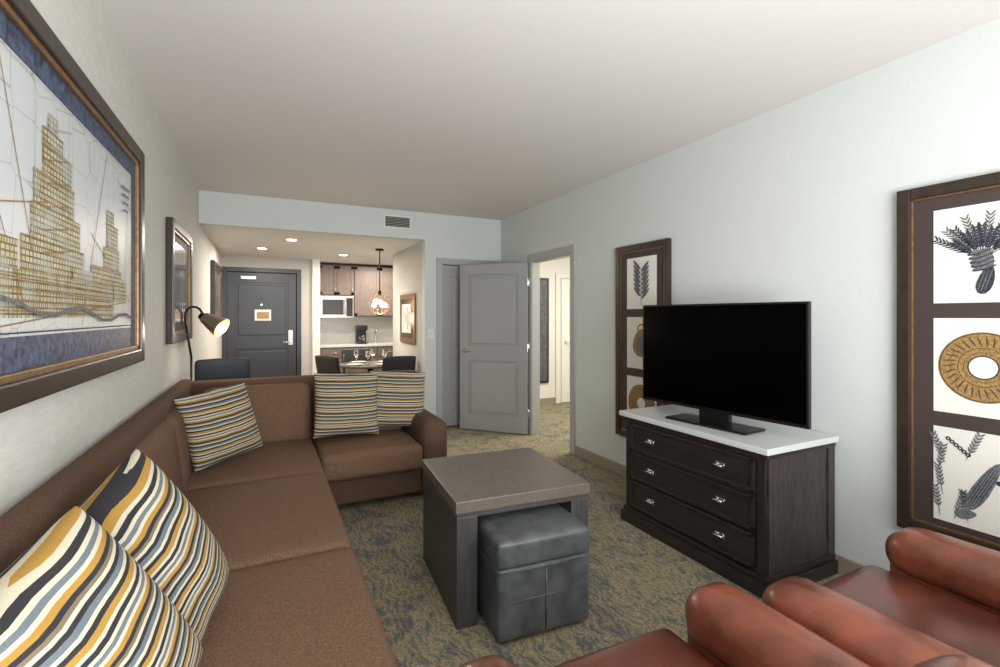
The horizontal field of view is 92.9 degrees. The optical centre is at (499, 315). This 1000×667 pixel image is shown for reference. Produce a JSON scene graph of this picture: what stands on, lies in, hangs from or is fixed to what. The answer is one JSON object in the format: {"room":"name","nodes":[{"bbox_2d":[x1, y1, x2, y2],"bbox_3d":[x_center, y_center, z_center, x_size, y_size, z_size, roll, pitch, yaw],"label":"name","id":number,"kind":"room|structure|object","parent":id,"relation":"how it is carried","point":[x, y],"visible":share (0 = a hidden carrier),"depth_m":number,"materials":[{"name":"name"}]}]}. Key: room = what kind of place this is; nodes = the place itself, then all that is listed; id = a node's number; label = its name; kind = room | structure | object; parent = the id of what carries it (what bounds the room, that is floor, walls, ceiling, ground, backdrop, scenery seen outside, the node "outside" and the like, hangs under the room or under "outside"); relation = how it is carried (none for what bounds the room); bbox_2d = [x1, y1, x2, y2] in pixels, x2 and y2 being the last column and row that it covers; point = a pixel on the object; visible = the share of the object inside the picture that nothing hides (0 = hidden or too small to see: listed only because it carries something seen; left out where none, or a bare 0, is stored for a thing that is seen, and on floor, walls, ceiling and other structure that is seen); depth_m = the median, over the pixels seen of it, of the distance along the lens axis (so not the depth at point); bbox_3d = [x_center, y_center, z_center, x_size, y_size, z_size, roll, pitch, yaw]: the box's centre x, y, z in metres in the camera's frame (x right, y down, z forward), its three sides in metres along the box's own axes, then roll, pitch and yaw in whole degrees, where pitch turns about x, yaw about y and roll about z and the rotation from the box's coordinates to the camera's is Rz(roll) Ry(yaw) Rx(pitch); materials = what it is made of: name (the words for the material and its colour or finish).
{"room":"hotel room","nodes":[
{"label":"hotel room","id":0,"kind":"room"},
{"bbox_2d":[0,0,221,515],"bbox_3d":[-2.414,0.065,3.380,0.100,2.740,11.000,0,0,-26],"label":"wall","id":1,"kind":"structure","parent":0,"point":[39,438],"depth_m":2.26,"materials":[{"name":"paint"}]},
{"bbox_2d":[0,0,144,412],"bbox_3d":[-1.489,-0.310,1.679,0.045,1.090,1.830,0,0,-26],"label":"framed print","id":2,"kind":"object","parent":1,"relation":"attached to","point":[72,176],"visible":1,"depth_m":1.51,"materials":[{"name":"brown paper"}]},
{"bbox_2d":[166,217,192,343],"bbox_3d":[-2.496,-0.245,3.713,0.045,0.880,0.970,0,0,-26],"label":"framed print","id":3,"kind":"object","parent":1,"relation":"attached to","point":[179,244],"visible":0.94,"depth_m":3.58,"materials":[{"name":"grey"}]},
{"bbox_2d":[211,260,220,316],"bbox_3d":[-3.844,-0.285,6.438,0.045,0.840,1.050,0,0,-26],"label":"framed print","id":4,"kind":"object","parent":1,"relation":"attached to","point":[215,268],"visible":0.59,"depth_m":6.33,"materials":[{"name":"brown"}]},
{"bbox_2d":[222,255,319,375],"bbox_3d":[-3.890,0.235,8.117,1.455,2.400,0.800,0,0,-26],"label":"wall","id":5,"kind":"structure","parent":0,"point":[310,269],"depth_m":8.05,"materials":[{"name":"paint"}]},
{"bbox_2d":[226,272,295,377],"bbox_3d":[-3.894,0.360,7.781,1.020,2.130,0.104,0,0,-26],"label":"door","id":6,"kind":"structure","parent":5,"relation":"in","point":[260,307],"depth_m":7.79,"materials":[{"name":"grey"}]},
{"bbox_2d":[222,266,300,375],"bbox_3d":[-3.881,0.325,7.778,1.160,2.220,0.015,0,0,-26],"label":"door frame","id":7,"kind":"structure","parent":5,"relation":"attached to","point":[224,269],"depth_m":7.85,"materials":[{"name":"grey wood"}]},
{"bbox_2d":[201,225,420,266],"bbox_3d":[-2.426,-1.015,7.457,3.695,0.100,3.680,0,0,-26],"label":"ceiling","id":8,"kind":"structure","parent":0,"point":[232,241],"depth_m":6.50,"materials":[{"name":"paint"}]},
{"bbox_2d":[284,238,298,240],"bbox_3d":[-2.613,-0.958,5.959,0.170,0.015,0.170,0,0,-26],"label":"recessed light","id":9,"kind":"object","parent":8,"relation":"in","point":[287,239],"visible":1,"depth_m":5.92,"materials":[{"name":"white paint"}]},
{"bbox_2d":[369,248,389,313],"bbox_3d":[-1.733,-0.493,6.841,0.306,0.943,0.265,0,0,34],"label":"pendant light","id":10,"kind":"object","parent":8,"relation":"hanging from","point":[376,301],"visible":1,"depth_m":6.82,"materials":[{"name":"black metal"}]},
{"bbox_2d":[199,190,500,414],"bbox_3d":[-1.592,0.065,5.772,3.495,2.740,0.160,0,0,-26],"label":"wall","id":11,"kind":"structure","parent":0,"point":[441,236],"depth_m":5.80,"materials":[{"name":"paint"}]},
{"bbox_2d":[384,214,410,229],"bbox_3d":[-1.258,-1.155,5.835,0.340,0.160,0.022,0,0,-26],"label":"air vent","id":12,"kind":"object","parent":11,"relation":"in","point":[390,221],"visible":1,"depth_m":5.83,"materials":[{"name":"white metal"}]},
{"bbox_2d":[428,329,433,338],"bbox_3d":[-0.875,0.225,6.030,0.080,0.120,0.013,0,0,-26],"label":"light switch","id":13,"kind":"object","parent":11,"relation":"attached to","point":[430,331],"visible":1,"depth_m":6.03,"materials":[{"name":"white paint"}]},
{"bbox_2d":[442,265,459,425],"bbox_3d":[-0.408,0.385,6.270,0.750,2.080,0.104,0,0,-26],"label":"door","id":14,"kind":"structure","parent":11,"relation":"in","point":[450,275],"depth_m":6.17,"materials":[{"name":"grey wood"}]},
{"bbox_2d":[436,258,499,418],"bbox_3d":[-0.404,0.345,6.263,0.910,2.180,0.015,0,0,-26],"label":"door frame","id":15,"kind":"structure","parent":11,"relation":"attached to","point":[439,261],"depth_m":6.07,"materials":[{"name":"grey wood"}]},
{"bbox_2d":[393,241,421,372],"bbox_3d":[-1.293,0.235,6.830,0.120,2.400,1.550,0,0,-26],"label":"wall","id":16,"kind":"structure","parent":0,"point":[407,263],"depth_m":6.68,"materials":[{"name":"paint"}]},
{"bbox_2d":[400,293,415,343],"bbox_3d":[-1.300,0.035,6.665,0.036,0.680,0.740,0,0,-26],"label":"print","id":17,"kind":"object","parent":16,"relation":"attached to","point":[407,301],"visible":1,"depth_m":6.56,"materials":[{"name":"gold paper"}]},
{"bbox_2d":[99,0,999,219],"bbox_3d":[0.040,-1.355,2.474,3.695,0.100,7.200,0,0,-26],"label":"ceiling","id":18,"kind":"structure","parent":0,"point":[485,109],"depth_m":2.61,"materials":[{"name":"paint"}]},
{"bbox_2d":[540,257,569,397],"bbox_3d":[0.762,0.065,7.796,2.320,2.740,0.100,0,0,-26],"label":"wall","id":19,"kind":"structure","parent":0,"point":[548,269],"depth_m":7.78,"materials":[{"name":"white paint"}]},
{"bbox_2d":[540,278,548,382],"bbox_3d":[0.630,0.235,7.656,0.360,1.700,0.035,0,0,-26],"label":"wall mirror","id":20,"kind":"object","parent":19,"relation":"attached to","point":[544,282],"visible":0.44,"depth_m":7.68,"materials":[{"name":"grey mirror"}]},
{"bbox_2d":[540,397,555,404],"bbox_3d":[0.339,1.385,7.523,1.280,0.100,0.015,0,0,-26],"label":"baseboard","id":21,"kind":"structure","parent":19,"relation":"attached to","point":[552,400],"depth_m":7.73,"materials":[{"name":"brown wood"}]},
{"bbox_2d":[555,273,569,402],"bbox_3d":[1.350,0.365,8.017,0.970,2.140,0.025,0,0,-26],"label":"door frame","id":22,"kind":"structure","parent":19,"relation":"attached to","point":[558,276],"depth_m":7.81,"materials":[{"name":"white paint"}]},
{"bbox_2d":[561,279,569,402],"bbox_3d":[1.374,0.405,7.979,0.800,2.040,0.104,0,0,-26],"label":"door","id":23,"kind":"structure","parent":19,"relation":"in","point":[565,283],"depth_m":7.84,"materials":[{"name":"white paint"}]},
{"bbox_2d":[337,402,841,666],"bbox_3d":[0.281,1.485,4.714,6.115,0.100,11.000,0,0,-26],"label":"floor","id":24,"kind":"structure","parent":0,"point":[639,584],"depth_m":2.62,"materials":[{"name":"carpet"}]},
{"bbox_2d":[184,306,229,380],"bbox_3d":[-2.411,0.675,3.904,0.376,1.519,0.239,0,0,2],"label":"floor lamp","id":25,"kind":"object","parent":24,"relation":"on","point":[217,325],"visible":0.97,"depth_m":3.85,"materials":[{"name":"black metal"}]},
{"bbox_2d":[194,358,249,380],"bbox_3d":[-2.540,0.901,4.343,0.474,1.068,0.558,0,0,-32],"label":"desk chair","id":26,"kind":"object","parent":24,"relation":"on","point":[217,368],"visible":0.21,"depth_m":4.11,"materials":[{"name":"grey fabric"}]},
{"bbox_2d":[0,370,446,666],"bbox_3d":[-0.753,0.963,2.305,1.905,0.945,4.040,0,0,-26],"label":"sectional sofa","id":27,"kind":"object","parent":24,"relation":"on","point":[296,593],"visible":0.56,"depth_m":2.10,"materials":[{"name":"fabric"}]},
{"bbox_2d":[0,506,202,666],"bbox_3d":[-0.850,0.725,0.907,0.331,0.602,0.612,0,0,-6],"label":"throw pillow","id":28,"kind":"object","parent":27,"relation":"on","point":[75,597],"visible":1,"depth_m":0.93,"materials":[{"name":"fabric"}]},
{"bbox_2d":[80,449,228,642],"bbox_3d":[-0.983,0.735,1.276,0.342,0.675,0.666,0,0,-14],"label":"throw pillow","id":29,"kind":"object","parent":27,"relation":"on","point":[138,505],"visible":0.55,"depth_m":1.29,"materials":[{"name":"fabric"}]},
{"bbox_2d":[173,381,262,472],"bbox_3d":[-1.807,0.700,3.078,0.250,0.490,0.499,0,0,21],"label":"throw pillow","id":30,"kind":"object","parent":27,"relation":"on","point":[220,424],"visible":0.95,"depth_m":2.98,"materials":[{"name":"fabric"}]},
{"bbox_2d":[313,373,378,437],"bbox_3d":[-1.218,0.700,3.782,0.528,0.502,0.230,0,0,-31],"label":"throw pillow","id":31,"kind":"object","parent":27,"relation":"on","point":[345,404],"visible":1,"depth_m":3.71,"materials":[{"name":"fabric"}]},
{"bbox_2d":[370,370,424,425],"bbox_3d":[-0.869,0.700,4.011,0.507,0.485,0.223,0,0,-21],"label":"throw pillow","id":32,"kind":"object","parent":27,"relation":"on","point":[400,396],"visible":0.72,"depth_m":3.94,"materials":[{"name":"fabric"}]},
{"bbox_2d":[315,355,340,373],"bbox_3d":[-2.163,0.977,6.436,0.440,0.919,0.501,0,0,31],"label":"dining chair","id":33,"kind":"object","parent":24,"relation":"on","point":[325,364],"visible":0.34,"depth_m":6.22,"materials":[{"name":"black"}]},
{"bbox_2d":[342,348,369,372],"bbox_3d":[-2.221,0.977,7.426,0.440,0.919,0.501,0,0,-24],"label":"dining chair","id":34,"kind":"object","parent":24,"relation":"on","point":[347,354],"visible":0.3,"depth_m":7.58,"materials":[{"name":"black"}]},
{"bbox_2d":[320,342,392,372],"bbox_3d":[-2.366,0.975,8.965,2.010,0.920,0.591,0,0,-26],"label":"base cabinet","id":35,"kind":"object","parent":24,"relation":"on","point":[333,349],"visible":0.2,"depth_m":8.58,"materials":[{"name":"brown wood"}]},
{"bbox_2d":[355,325,367,343],"bbox_3d":[-2.581,0.344,8.848,0.180,0.339,0.250,0,0,-26],"label":"coffee maker","id":36,"kind":"object","parent":35,"relation":"on","point":[360,330],"visible":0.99,"depth_m":8.78,"materials":[{"name":"black plastic"}]},
{"bbox_2d":[340,361,381,371],"bbox_3d":[-1.863,1.060,6.832,0.840,0.750,0.840,0,0,-26],"label":"dining table","id":37,"kind":"object","parent":24,"relation":"on","point":[364,365],"visible":0.29,"depth_m":6.57,"materials":[{"name":"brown wood"}]},
{"bbox_2d":[346,363,361,365],"bbox_3d":[-2.018,0.677,6.611,0.230,0.014,0.230,0,0,-26],"label":"dinner plate","id":38,"kind":"object","parent":37,"relation":"on","point":[352,364],"visible":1,"depth_m":6.56,"materials":[{"name":"white ceramic"}]},
{"bbox_2d":[354,350,358,362],"bbox_3d":[-2.062,0.585,6.815,0.072,0.199,0.072,0,0,-26],"label":"wine glass","id":39,"kind":"object","parent":37,"relation":"on","point":[356,352],"visible":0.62,"depth_m":6.79,"materials":[{"name":"white"}]},
{"bbox_2d":[365,351,369,364],"bbox_3d":[-1.845,0.585,6.633,0.072,0.199,0.072,0,0,-26],"label":"wine glass","id":40,"kind":"object","parent":37,"relation":"on","point":[367,353],"visible":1,"depth_m":6.61,"materials":[{"name":"white"}]},
{"bbox_2d":[382,349,386,356],"bbox_3d":[-1.664,0.585,6.850,0.072,0.199,0.072,0,0,-26],"label":"wine glass","id":41,"kind":"object","parent":37,"relation":"on","point":[384,352],"visible":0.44,"depth_m":6.83,"materials":[{"name":"white"}]},
{"bbox_2d":[382,356,415,370],"bbox_3d":[-1.411,0.977,6.352,0.440,0.919,0.501,0,0,-29],"label":"dining chair","id":42,"kind":"object","parent":24,"relation":"on","point":[393,363],"visible":0.28,"depth_m":6.13,"materials":[{"name":"black"}]},
{"bbox_2d":[422,447,589,629],"bbox_3d":[-0.002,1.143,2.621,0.710,0.585,0.710,0,0,-22],"label":"coffee table","id":43,"kind":"object","parent":24,"relation":"on","point":[458,489],"visible":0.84,"depth_m":2.39,"materials":[{"name":"grey wood"}]},
{"bbox_2d":[477,503,590,642],"bbox_3d":[0.120,1.199,2.338,0.470,0.472,0.485,0,0,-22],"label":"storage ottoman","id":44,"kind":"object","parent":24,"relation":"on","point":[533,562],"visible":0.8,"depth_m":2.14,"materials":[{"name":"leather"}]},
{"bbox_2d":[459,582,992,666],"bbox_3d":[0.473,1.000,0.952,0.990,0.870,1.027,0,0,-25],"label":"chair","id":45,"kind":"object","parent":24,"relation":"on","point":[727,626],"visible":1,"depth_m":1.32,"materials":[{"name":"red leather"}]},
{"bbox_2d":[619,404,838,598],"bbox_3d":[1.364,1.051,3.001,0.617,0.768,1.110,0,0,-26],"label":"dresser","id":46,"kind":"object","parent":24,"relation":"on","point":[756,510],"visible":1,"depth_m":2.62,"materials":[{"name":"brown wood"}]},
{"bbox_2d":[643,301,810,435],"bbox_3d":[1.306,0.294,2.920,0.210,0.743,1.087,0,0,-33],"label":"flat-screen tv","id":47,"kind":"object","parent":46,"relation":"on","point":[722,361],"visible":1,"depth_m":2.82,"materials":[{"name":"black plastic"}]},
{"bbox_2d":[762,527,999,666],"bbox_3d":[1.448,1.000,1.334,0.985,0.870,1.027,0,0,-27],"label":"chair","id":48,"kind":"object","parent":24,"relation":"on","point":[939,595],"visible":0.81,"depth_m":1.52,"materials":[{"name":"red leather"}]},
{"bbox_2d":[501,18,999,570],"bbox_3d":[0.808,0.065,4.974,0.100,2.740,11.000,0,0,-26],"label":"wall","id":49,"kind":"structure","parent":0,"point":[796,200],"depth_m":2.72,"materials":[{"name":"paint"}]},
{"bbox_2d":[460,262,528,434],"bbox_3d":[-0.076,0.390,5.894,0.914,2.070,0.165,0,0,20],"label":"door","id":50,"kind":"structure","parent":49,"relation":"in","point":[494,346],"depth_m":5.87,"materials":[{"name":"painted wood"},{"name":"metal"}]},
{"bbox_2d":[527,244,574,453],"bbox_3d":[0.609,0.345,5.378,0.130,2.180,0.980,0,0,-26],"label":"trim","id":51,"kind":"structure","parent":49,"relation":"attached to","point":[534,260],"depth_m":5.72,"materials":[{"name":"grey"}]},
{"bbox_2d":[615,238,670,436],"bbox_3d":[1.199,0.225,4.024,0.038,1.680,0.630,0,0,-26],"label":"framed botanical print","id":52,"kind":"object","parent":49,"relation":"attached to","point":[642,270],"visible":0.67,"depth_m":4.11,"materials":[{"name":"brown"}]},
{"bbox_2d":[574,445,864,574],"bbox_3d":[1.577,1.385,3.291,0.015,0.100,7.100,0,0,-26],"label":"baseboard","id":53,"kind":"structure","parent":49,"relation":"attached to","point":[845,565],"depth_m":4.33,"materials":[{"name":"brown"}]},
{"bbox_2d":[897,171,999,551],"bbox_3d":[2.147,0.215,2.108,0.038,1.680,0.635,0,0,-26],"label":"framed botanical print","id":54,"kind":"object","parent":49,"relation":"attached to","point":[948,233],"visible":0.98,"depth_m":2.21,"materials":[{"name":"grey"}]},
{"bbox_3d":[-2.586,0.235,9.264,2.180,2.400,0.100,0,0,-26],"label":"wall","id":55,"kind":"structure","parent":0,"visible":0},
{"bbox_2d":[320,264,392,316],"bbox_3d":[-2.411,-0.455,9.057,1.990,0.940,0.385,0,0,-26],"label":"upper cabinet","id":56,"kind":"object","parent":55,"relation":"attached to","point":[360,282],"visible":0.59,"depth_m":8.80,"materials":[{"name":"brown wood"}]},
{"bbox_2d":[320,296,353,317],"bbox_3d":[-3.019,-0.165,8.741,0.580,0.399,0.413,0,0,-26],"label":"microwave","id":57,"kind":"object","parent":56,"relation":"in","point":[330,306],"visible":0.88,"depth_m":8.58,"materials":[{"name":"silver metal"}]},
{"bbox_2d":[320,317,392,343],"bbox_3d":[-2.502,0.075,9.240,2.010,0.880,0.016,0,0,-26],"label":"tile backsplash","id":58,"kind":"structure","parent":55,"relation":"attached to","point":[332,330],"depth_m":9.07,"materials":[{"name":"beige tile"}]}
]}

